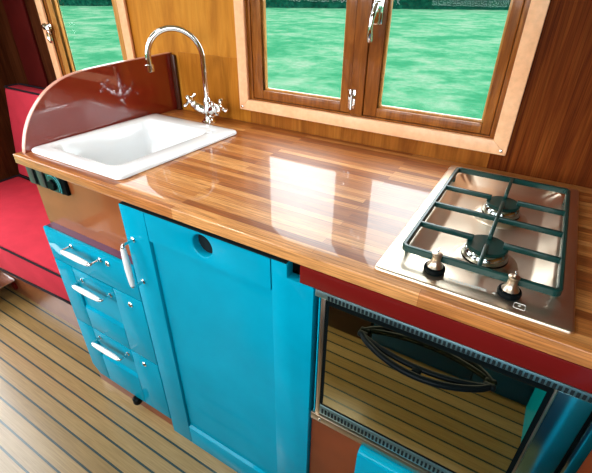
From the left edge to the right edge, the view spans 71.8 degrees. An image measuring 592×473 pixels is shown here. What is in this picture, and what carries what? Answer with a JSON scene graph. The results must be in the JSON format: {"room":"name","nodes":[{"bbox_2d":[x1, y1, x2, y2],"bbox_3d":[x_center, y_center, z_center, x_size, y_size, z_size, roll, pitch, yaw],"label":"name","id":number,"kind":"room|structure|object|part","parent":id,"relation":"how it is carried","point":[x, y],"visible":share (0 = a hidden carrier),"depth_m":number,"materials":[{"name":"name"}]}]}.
{"room":"ship interior","nodes":[
{"label":"ship interior","id":0,"kind":"room"},
{"bbox_2d":[0,34,29,180],"bbox_3d":[-1.888,-0.444,1.243,0.050,2.020,1.938,18,36,26],"label":"wall","id":1,"kind":"structure","parent":0,"point":[8,165],"depth_m":2.02,"materials":[{"name":"brown wood"}]},
{"bbox_2d":[0,286,236,472],"bbox_3d":[-0.481,0.886,1.093,3.330,0.060,1.988,18,36,26],"label":"floor","id":2,"kind":"structure","parent":0,"point":[58,414],"depth_m":1.44,"materials":[{"name":"brown wood"}]},
{"bbox_2d":[0,271,14,288],"bbox_3d":[-1.514,0.274,1.912,0.253,0.101,0.292,18,36,26],"label":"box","id":3,"kind":"object","parent":2,"relation":"on","point":[5,280],"visible":1,"depth_m":1.93,"materials":[{"name":"wood"}]},
{"bbox_2d":[0,267,80,329],"bbox_3d":[-1.049,0.137,1.956,1.026,0.296,0.520,18,36,26],"label":"bench","id":4,"kind":"object","parent":2,"relation":"on","point":[58,307],"visible":0.13,"depth_m":1.86,"materials":[{"name":"red paint"}]},
{"bbox_2d":[0,175,70,304],"bbox_3d":[-1.099,-0.014,1.766,1.029,0.159,0.433,18,36,26],"label":"seat cushion","id":5,"kind":"object","parent":4,"relation":"on","point":[25,249],"visible":0.28,"depth_m":1.60,"materials":[{"name":"red fabric"}]},
{"bbox_2d":[4,83,44,179],"bbox_3d":[-0.955,-0.387,1.812,1.029,0.438,0.136,18,36,26],"label":"cushion","id":6,"kind":"object","parent":5,"relation":"on","point":[20,98],"visible":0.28,"depth_m":1.90,"materials":[{"name":"red fabric"}]},
{"bbox_2d":[25,166,172,425],"bbox_3d":[-0.453,0.111,1.455,0.414,0.878,0.621,18,36,26],"label":"base cabinet","id":7,"kind":"object","parent":2,"relation":"on","point":[85,233],"depth_m":1.20,"materials":[{"name":"paint"}]},
{"bbox_2d":[25,166,36,183],"bbox_3d":[-0.741,-0.176,1.143,0.028,0.060,0.004,18,36,26],"label":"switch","id":8,"kind":"object","parent":7,"relation":"attached to","point":[31,172],"depth_m":1.14,"materials":[{"name":"grey plastic"}]},
{"bbox_2d":[35,170,46,187],"bbox_3d":[-0.700,-0.163,1.122,0.028,0.060,0.004,18,36,26],"label":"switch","id":9,"kind":"object","parent":7,"relation":"attached to","point":[41,177],"depth_m":1.12,"materials":[{"name":"grey plastic"}]},
{"bbox_3d":[-0.681,-0.158,1.115,0.170,0.066,0.020,18,36,26],"label":"control panel","id":10,"kind":"part","parent":7,"relation":"part of","materials":[{"name":"black plastic"}]},
{"bbox_3d":[-0.658,-0.138,1.102,0.032,0.032,0.008,18,36,26],"label":"dial knob","id":11,"kind":"part","parent":7,"relation":"part of","materials":[{"name":"black plastic"}]},
{"bbox_3d":[-0.649,0.035,1.154,0.015,0.015,0.038,18,36,26],"label":"post","id":12,"kind":"part","parent":7,"relation":"part of","materials":[{"name":"silver metal"}]},
{"bbox_3d":[-0.603,0.059,1.116,0.112,0.017,0.017,18,36,26],"label":"handle","id":13,"kind":"part","parent":7,"relation":"part of","materials":[{"name":"white ceramic"}]},
{"bbox_3d":[-0.654,0.140,1.221,0.015,0.015,0.038,18,36,26],"label":"post","id":14,"kind":"part","parent":7,"relation":"part of","materials":[{"name":"silver metal"}]},
{"bbox_3d":[-0.573,-0.075,1.103,0.413,0.194,0.001,18,36,26],"label":"panel","id":15,"kind":"part","parent":7,"relation":"part of","materials":[{"name":"brown wood"}]},
{"bbox_3d":[-0.606,0.164,1.182,0.116,0.017,0.017,18,36,26],"label":"handle","id":16,"kind":"part","parent":7,"relation":"part of","materials":[{"name":"white ceramic"}]},
{"bbox_3d":[-0.580,0.070,1.159,0.394,0.112,0.010,18,36,26],"label":"drawer","id":17,"kind":"part","parent":7,"relation":"part of","materials":[{"name":"teal paint"}]},
{"bbox_3d":[-0.542,0.070,1.099,0.015,0.015,0.038,18,36,26],"label":"post","id":18,"kind":"part","parent":7,"relation":"part of","materials":[{"name":"silver metal"}]},
{"bbox_3d":[-0.610,0.368,1.310,0.123,0.017,0.017,18,36,26],"label":"handle","id":19,"kind":"part","parent":7,"relation":"part of","materials":[{"name":"white ceramic"}]},
{"bbox_3d":[-0.543,0.176,1.164,0.015,0.015,0.038,18,36,26],"label":"post","id":20,"kind":"part","parent":7,"relation":"part of","materials":[{"name":"silver metal"}]},
{"bbox_3d":[-0.582,0.226,1.255,0.394,0.247,0.010,18,36,26],"label":"drawer","id":21,"kind":"part","parent":7,"relation":"part of","materials":[{"name":"teal paint"}]},
{"bbox_3d":[-0.544,0.380,1.290,0.015,0.015,0.038,18,36,26],"label":"post","id":22,"kind":"part","parent":7,"relation":"part of","materials":[{"name":"silver metal"}]},
{"bbox_3d":[-0.584,0.444,1.390,0.394,0.258,0.010,18,36,26],"label":"drawer","id":23,"kind":"part","parent":7,"relation":"part of","materials":[{"name":"teal paint"}]},
{"bbox_2d":[119,201,318,472],"bbox_3d":[-0.053,0.244,1.254,0.516,0.870,0.621,18,36,26],"label":"base cabinet","id":24,"kind":"object","parent":2,"relation":"on","point":[233,326],"visible":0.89,"depth_m":0.97,"materials":[{"name":"teal paint"}]},
{"bbox_3d":[-0.405,0.075,0.985,0.017,0.111,0.017,18,36,26],"label":"handle","id":25,"kind":"part","parent":24,"relation":"part of","materials":[{"name":"white ceramic"}]},
{"bbox_3d":[-0.397,0.015,0.963,0.015,0.015,0.038,18,36,26],"label":"post","id":26,"kind":"part","parent":24,"relation":"part of","materials":[{"name":"silver metal"}]},
{"bbox_3d":[-0.398,0.121,1.028,0.015,0.015,0.038,18,36,26],"label":"post","id":27,"kind":"part","parent":24,"relation":"part of","materials":[{"name":"silver metal"}]},
{"bbox_2d":[300,265,591,472],"bbox_3d":[0.614,0.457,0.913,1.100,0.878,0.578,18,36,26],"label":"base cabinet","id":28,"kind":"object","parent":2,"relation":"on","point":[331,451],"visible":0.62,"depth_m":0.66,"materials":[{"name":"red paint"}]},
{"bbox_2d":[13,109,591,368],"bbox_3d":[0.251,-0.061,0.883,2.022,0.026,0.584,18,36,26],"label":"countertop","id":29,"kind":"structure","parent":28,"relation":"on","point":[333,207],"depth_m":0.88,"materials":[{"name":"brown wood"}]},
{"bbox_2d":[22,52,176,152],"bbox_3d":[-0.589,-0.432,1.263,0.013,0.191,0.563,19,36,27],"label":"board","id":30,"kind":"object","parent":29,"relation":"on","point":[78,102],"visible":0.99,"depth_m":1.24,"materials":[{"name":"paint"}]},
{"bbox_2d":[32,114,236,179],"bbox_3d":[-0.452,-0.212,1.229,0.379,0.170,0.434,18,36,26],"label":"sink","id":31,"kind":"object","parent":29,"relation":"in","point":[123,150],"visible":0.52,"depth_m":1.25,"materials":[{"name":"white ceramic"}]},
{"bbox_2d":[145,25,227,123],"bbox_3d":[-0.334,-0.505,1.290,0.249,0.291,0.106,7,32,11],"label":"mixer tap","id":32,"kind":"object","parent":29,"relation":"on","point":[209,109],"visible":1,"depth_m":1.28,"materials":[{"name":"silver metal"}]},
{"bbox_3d":[-0.369,-0.534,1.265,0.181,0.216,0.017,-3,32,-5],"label":"spout","id":33,"kind":"part","parent":32,"relation":"part of","materials":[{"name":"silver metal"}]},
{"bbox_3d":[-0.352,-0.453,1.359,0.034,0.046,0.048,18,36,26],"label":"cross handle","id":34,"kind":"part","parent":32,"relation":"part of","materials":[{"name":"silver metal"}]},
{"bbox_2d":[202,97,216,123],"bbox_3d":[-0.289,-0.417,1.347,0.050,0.082,0.050,18,36,26],"label":"tap","id":35,"kind":"object","parent":32,"relation":"on","point":[209,118],"depth_m":1.33,"materials":[{"name":"silver metal"}]},
{"bbox_3d":[-0.243,-0.408,1.290,0.030,0.048,0.051,28,41,37],"label":"cross handle","id":36,"kind":"part","parent":32,"relation":"part of","materials":[{"name":"silver metal"}]},
{"bbox_2d":[375,165,578,333],"bbox_3d":[0.385,-0.038,0.792,0.285,0.058,0.524,18,36,26],"label":"gas hob","id":37,"kind":"object","parent":29,"relation":"in","point":[506,244],"visible":1,"depth_m":0.72,"materials":[{"name":"metal"}]},
{"bbox_3d":[0.222,0.051,0.656,0.034,0.011,0.034,18,36,26],"label":"knob","id":38,"kind":"part","parent":37,"relation":"part of","materials":[{"name":"black plastic"}]},
{"bbox_3d":[0.327,0.037,0.715,0.112,0.009,0.112,18,36,26],"label":"burner","id":39,"kind":"part","parent":37,"relation":"part of","materials":[{"name":"metal"}]},
{"bbox_3d":[0.423,-0.045,0.850,0.106,0.009,0.106,18,36,26],"label":"burner","id":40,"kind":"part","parent":37,"relation":"part of","materials":[{"name":"metal"}]},
{"bbox_3d":[0.317,0.082,0.608,0.034,0.011,0.034,18,36,26],"label":"knob","id":41,"kind":"part","parent":37,"relation":"part of","materials":[{"name":"black plastic"}]},
{"bbox_3d":[0.276,0.648,0.894,0.330,0.367,0.029,18,36,26],"label":"flap door","id":42,"kind":"part","parent":28,"relation":"part of","materials":[{"name":"teal paint"}]},
{"bbox_2d":[311,289,591,472],"bbox_3d":[0.265,0.281,0.781,0.455,0.367,0.246,18,36,26],"label":"oven","id":43,"kind":"object","parent":28,"relation":"in","point":[421,400],"visible":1,"depth_m":0.69,"materials":[{"name":"black glass"}]},
{"bbox_3d":[0.044,0.246,0.829,0.002,0.330,0.009,18,36,26],"label":"rail","id":44,"kind":"part","parent":43,"relation":"part of","materials":[{"name":"silver metal"}]},
{"bbox_3d":[0.223,0.456,0.827,0.434,0.020,0.014,18,36,26],"label":"trim","id":45,"kind":"part","parent":43,"relation":"part of","materials":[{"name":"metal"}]},
{"bbox_3d":[0.195,0.209,0.653,0.226,0.011,0.052,18,36,26],"label":"handle","id":46,"kind":"part","parent":43,"relation":"part of","materials":[{"name":"black plastic"}]},
{"bbox_3d":[0.418,0.378,0.642,0.017,0.350,0.014,18,36,26],"label":"trim","id":47,"kind":"part","parent":43,"relation":"part of","materials":[{"name":"metal"}]},
{"bbox_2d":[43,0,491,138],"bbox_3d":[0.029,-0.431,1.253,3.330,2.020,0.050,18,36,26],"label":"wall","id":48,"kind":"structure","parent":0,"point":[212,22],"depth_m":1.34,"materials":[{"name":"brown wood"}]},
{"bbox_2d":[2,0,48,89],"bbox_3d":[-1.196,-0.936,1.765,0.155,1.720,0.012,18,36,26],"label":"trim","id":49,"kind":"structure","parent":48,"relation":"attached to","point":[16,10],"depth_m":1.80,"materials":[{"name":"red paint"}]},
{"bbox_2d":[0,0,63,86],"bbox_3d":[-1.192,-0.812,1.849,0.408,2.020,0.004,18,36,26],"label":"trim","id":50,"kind":"structure","parent":48,"relation":"attached to","point":[5,29],"depth_m":1.82,"materials":[{"name":"brown wood"}]},
{"bbox_2d":[35,0,135,78],"bbox_3d":[-0.816,-0.890,1.539,0.537,0.702,0.093,18,36,26],"label":"window","id":51,"kind":"structure","parent":48,"relation":"in","point":[53,10],"depth_m":1.66,"materials":[{"name":"brown wood"}]},
{"bbox_2d":[170,54,181,108],"bbox_3d":[-0.427,-0.548,1.458,0.019,0.186,0.011,18,36,26],"label":"batten","id":52,"kind":"object","parent":48,"relation":"attached to","point":[172,56],"visible":1,"depth_m":1.45,"materials":[{"name":"brown wood"}]},
{"bbox_2d":[178,52,250,121],"bbox_3d":[-0.277,-0.499,1.392,0.297,0.215,0.003,18,36,26],"label":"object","id":53,"kind":"structure","parent":48,"relation":"attached to","point":[222,72],"depth_m":1.38,"materials":[{"name":"orange wood"}]},
{"bbox_2d":[251,101,490,167],"bbox_3d":[0.169,-0.303,1.196,0.745,0.095,0.003,18,36,26],"label":"trim","id":54,"kind":"structure","parent":48,"relation":"attached to","point":[444,152],"depth_m":1.17,"materials":[{"name":"orange wood"}]},
{"bbox_2d":[233,0,550,155],"bbox_3d":[0.174,-0.593,1.021,0.814,0.646,0.090,18,36,26],"label":"window","id":55,"kind":"structure","parent":48,"relation":"in","point":[367,22],"depth_m":1.08,"materials":[{"name":"brown wood"}]},
{"bbox_3d":[0.019,-0.651,1.116,0.337,0.567,0.032,18,36,26],"label":"sash","id":56,"kind":"part","parent":55,"relation":"part of","materials":[{"name":"brown wood"}]},
{"bbox_3d":[0.189,-0.525,1.007,0.018,0.090,0.025,18,36,26],"label":"lever","id":57,"kind":"part","parent":55,"relation":"part of","materials":[{"name":"silver metal"}]},
{"bbox_3d":[0.200,-0.565,1.002,0.026,0.085,0.023,18,36,26],"label":"handle","id":58,"kind":"part","parent":55,"relation":"part of","materials":[{"name":"silver metal"}]},
{"bbox_3d":[0.344,-0.545,0.950,0.340,0.567,0.032,18,36,26],"label":"sash","id":59,"kind":"part","parent":55,"relation":"part of","materials":[{"name":"brown wood"}]},
{"bbox_2d":[486,0,591,188],"bbox_3d":[0.946,-0.372,0.603,1.062,1.420,0.003,18,36,26],"label":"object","id":60,"kind":"structure","parent":48,"relation":"attached to","point":[551,138],"depth_m":0.91,"materials":[{"name":"red wood"}]},
{"label":"outside","id":61,"kind":"structure","parent":0,"visible":0},
{"bbox_2d":[60,6,507,118],"bbox_3d":[15.360,-11.772,23.706,180.000,0.060,180.000,18,36,26],"label":"water","id":62,"kind":"structure","parent":61,"point":[443,61],"depth_m":16.52,"materials":[{"name":"green liquid"}]},
{"bbox_2d":[58,0,510,9],"bbox_3d":[0.199,-29.734,44.927,131.435,8.005,81.063,18,36,26],"label":"hedge","id":63,"kind":"object","parent":62,"relation":"on","point":[397,4],"visible":0.29,"depth_m":44.85,"materials":[{"name":"green plant"}]}
]}

